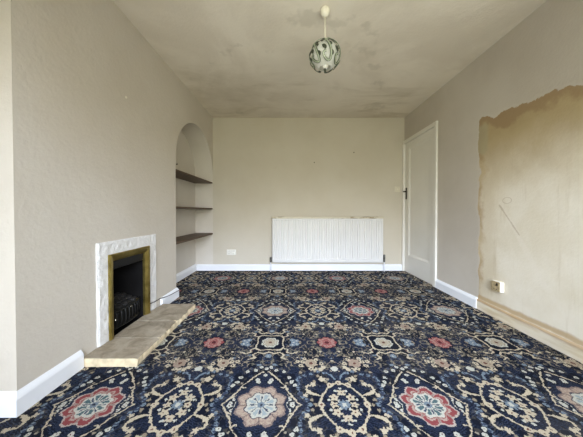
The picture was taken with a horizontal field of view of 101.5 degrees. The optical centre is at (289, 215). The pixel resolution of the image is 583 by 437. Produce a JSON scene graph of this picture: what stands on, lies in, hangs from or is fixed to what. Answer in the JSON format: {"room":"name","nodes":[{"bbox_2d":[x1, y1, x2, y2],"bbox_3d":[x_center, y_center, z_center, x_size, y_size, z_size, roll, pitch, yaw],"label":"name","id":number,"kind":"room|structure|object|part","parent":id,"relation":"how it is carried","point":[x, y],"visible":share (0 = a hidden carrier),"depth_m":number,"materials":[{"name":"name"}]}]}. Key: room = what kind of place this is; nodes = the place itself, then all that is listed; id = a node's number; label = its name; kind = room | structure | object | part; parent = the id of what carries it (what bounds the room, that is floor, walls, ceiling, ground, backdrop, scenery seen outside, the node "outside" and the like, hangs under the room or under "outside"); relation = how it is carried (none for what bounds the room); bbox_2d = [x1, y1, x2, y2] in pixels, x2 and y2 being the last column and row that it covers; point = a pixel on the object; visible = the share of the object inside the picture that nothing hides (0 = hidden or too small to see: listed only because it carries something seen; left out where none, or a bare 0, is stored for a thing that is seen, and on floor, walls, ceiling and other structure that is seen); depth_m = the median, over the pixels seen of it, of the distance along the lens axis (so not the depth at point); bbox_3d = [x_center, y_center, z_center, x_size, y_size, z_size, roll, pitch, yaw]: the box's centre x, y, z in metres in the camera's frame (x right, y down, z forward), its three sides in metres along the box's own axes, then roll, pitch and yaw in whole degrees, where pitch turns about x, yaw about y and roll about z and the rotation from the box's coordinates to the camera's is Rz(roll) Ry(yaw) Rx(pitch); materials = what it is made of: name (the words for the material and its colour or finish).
{"room":"living room","nodes":[
{"label":"living room","id":0,"kind":"room"},
{"bbox_2d":[0,0,212,390],"bbox_3d":[-1.317,-0.300,1.654,0.275,2.400,4.180,0,1,7],"label":"wall","id":1,"kind":"structure","parent":0,"point":[84,164],"depth_m":1.36,"materials":[{"name":"beige paint"}]},
{"bbox_2d":[0,264,196,417],"bbox_3d":[-1.368,0.847,1.674,0.297,0.106,4.168,0,1,1],"label":"baseboard","id":2,"kind":"structure","parent":1,"relation":"attached to","point":[13,404],"depth_m":1.19,"materials":[{"name":"white paint"}]},
{"bbox_2d":[175,123,212,273],"bbox_3d":[-1.359,-0.151,3.153,0.292,2.060,1.190,0,1,0],"label":"alcove","id":3,"kind":"structure","parent":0,"point":[193,157],"depth_m":3.60,"materials":[{"name":"paint"}]},
{"bbox_2d":[176,169,211,183],"bbox_3d":[-1.361,-0.500,3.147,0.287,0.018,1.183,0,1,0],"label":"shelf","id":4,"kind":"object","parent":3,"relation":"attached to","point":[181,175],"visible":0.75,"depth_m":3.18,"materials":[{"name":"brown wood"}]},
{"bbox_2d":[176,233,212,243],"bbox_3d":[-1.361,0.297,3.158,0.287,0.024,1.183,0,1,0],"label":"shelf","id":5,"kind":"object","parent":3,"relation":"attached to","point":[181,239],"visible":0.76,"depth_m":3.17,"materials":[{"name":"brown wood"}]},
{"bbox_2d":[176,206,212,208],"bbox_3d":[-1.361,-0.095,3.152,0.287,0.020,1.183,0,1,0],"label":"shelf","id":6,"kind":"object","parent":3,"relation":"attached to","point":[177,207],"visible":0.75,"depth_m":2.94,"materials":[{"name":"brown wood"}]},
{"bbox_2d":[0,271,582,436],"bbox_3d":[0.152,0.900,1.678,3.285,0.001,4.170,0,1,0],"label":"floor","id":7,"kind":"structure","parent":0,"point":[258,353],"depth_m":1.33,"materials":[{"name":"carpet"}]},
{"bbox_2d":[96,234,156,347],"bbox_3d":[-1.346,0.536,1.853,0.286,0.723,0.662,0,1,0],"label":"fireplace","id":8,"kind":"object","parent":7,"relation":"on","point":[125,268],"visible":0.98,"depth_m":1.85,"materials":[{"name":"white paint"}]},
{"bbox_2d":[114,304,134,330],"bbox_3d":[-1.365,0.785,1.833,0.168,0.125,0.272,0,1,0],"label":"grate","id":9,"kind":"object","parent":8,"relation":"on","point":[123,311],"depth_m":1.83,"materials":[{"name":"black metal"}]},
{"bbox_3d":[-1.258,0.752,1.833,0.050,0.137,0.344,0,1,0],"label":"grate rail","id":10,"kind":"part","parent":8,"relation":"part of","materials":[{"name":"black metal"}]},
{"bbox_2d":[113,253,142,268],"bbox_3d":[-1.280,0.344,1.827,0.098,0.074,0.356,0,1,0],"label":"hood","id":11,"kind":"object","parent":8,"relation":"attached to","point":[123,260],"depth_m":1.80,"materials":[{"name":"black metal"}]},
{"bbox_3d":[-1.223,0.554,1.830,0.036,0.580,0.450,0,1,1],"label":"brass frame","id":12,"kind":"part","parent":8,"relation":"part of","materials":[{"name":"gold metal"}]},
{"bbox_2d":[84,304,194,366],"bbox_3d":[-1.068,0.871,1.840,0.347,0.051,0.845,0,1,0],"label":"hearth","id":13,"kind":"object","parent":7,"relation":"on","point":[134,343],"visible":1,"depth_m":1.64,"materials":[{"name":"stone"}]},
{"bbox_2d":[213,118,404,263],"bbox_3d":[0.152,-0.330,3.806,3.485,2.400,0.120,0,1,0],"label":"wall","id":14,"kind":"structure","parent":0,"point":[264,169],"depth_m":3.74,"materials":[{"name":"paint"}]},
{"bbox_2d":[227,250,235,254],"bbox_3d":[-0.925,0.583,3.750,0.146,0.086,0.016,0,1,0],"label":"wall socket","id":15,"kind":"object","parent":14,"relation":"attached to","point":[229,252],"visible":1,"depth_m":3.75,"materials":[{"name":"white plastic"}]},
{"bbox_2d":[196,264,401,270],"bbox_3d":[0.151,0.821,3.749,3.240,0.099,0.020,0,1,0],"label":"baseboard","id":16,"kind":"structure","parent":14,"relation":"attached to","point":[200,267],"depth_m":3.74,"materials":[{"name":"white paint"}]},
{"bbox_2d":[270,217,384,271],"bbox_3d":[0.581,0.445,3.701,1.791,0.851,0.109,0,1,0],"label":"radiator","id":17,"kind":"object","parent":14,"relation":"attached to","point":[294,239],"visible":1,"depth_m":3.66,"materials":[{"name":"metal"}]},
{"bbox_2d":[113,0,546,117],"bbox_3d":[0.152,-1.560,1.643,3.485,0.120,4.370,0,1,0],"label":"ceiling","id":18,"kind":"structure","parent":0,"point":[237,58],"depth_m":2.11,"materials":[{"name":"paint"}]},
{"bbox_2d":[309,5,340,72],"bbox_3d":[0.253,-1.272,1.731,0.231,0.456,0.231,0,1,0],"label":"pendant light","id":19,"kind":"object","parent":18,"relation":"hanging from","point":[325,56],"visible":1,"depth_m":1.68,"materials":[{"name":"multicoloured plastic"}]},
{"bbox_3d":[0.255,-1.162,1.734,0.205,0.174,0.205,0,1,0],"label":"lamp shade","id":20,"kind":"part","parent":19,"relation":"part of","materials":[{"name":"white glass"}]},
{"bbox_2d":[404,0,582,346],"bbox_3d":[1.855,-0.275,1.661,0.120,2.450,4.170,0,1,0],"label":"wall","id":21,"kind":"structure","parent":0,"point":[510,199],"depth_m":1.85,"materials":[{"name":"beige paint"}]},
{"bbox_2d":[401,121,437,286],"bbox_3d":[1.781,-0.138,3.320,0.101,2.030,0.855,0,1,0],"label":"door","id":22,"kind":"structure","parent":21,"relation":"in","point":[420,161],"depth_m":3.27,"materials":[{"name":"paint"}]},
{"bbox_3d":[1.800,-0.197,3.326,0.014,1.623,0.537,0,1,0],"label":"panel","id":23,"kind":"part","parent":22,"relation":"part of","materials":[{"name":"paint"}]},
{"bbox_2d":[435,279,477,308],"bbox_3d":[1.785,0.834,2.590,0.020,0.106,0.632,0,1,0],"label":"baseboard","id":24,"kind":"structure","parent":21,"relation":"attached to","point":[463,296],"depth_m":2.52,"materials":[{"name":"white paint"}]},
{"bbox_2d":[491,280,503,292],"bbox_3d":[1.774,0.607,2.037,0.042,0.086,0.086,0,1,0],"label":"wall socket","id":25,"kind":"object","parent":21,"relation":"attached to","point":[498,286],"visible":1,"depth_m":2.02,"materials":[{"name":"white plastic"}]},
{"bbox_3d":[1.760,0.607,2.037,0.005,0.082,0.082,0,1,0],"label":"plate","id":26,"kind":"part","parent":25,"relation":"part of","materials":[{"name":"beige plastic"}]},
{"bbox_2d":[477,299,582,363],"bbox_3d":[1.788,0.862,0.932,0.013,0.096,2.680,0,1,0],"label":"trim","id":27,"kind":"structure","parent":21,"relation":"attached to","point":[575,351],"depth_m":1.73,"materials":[{"name":"beige wood"}]}
]}

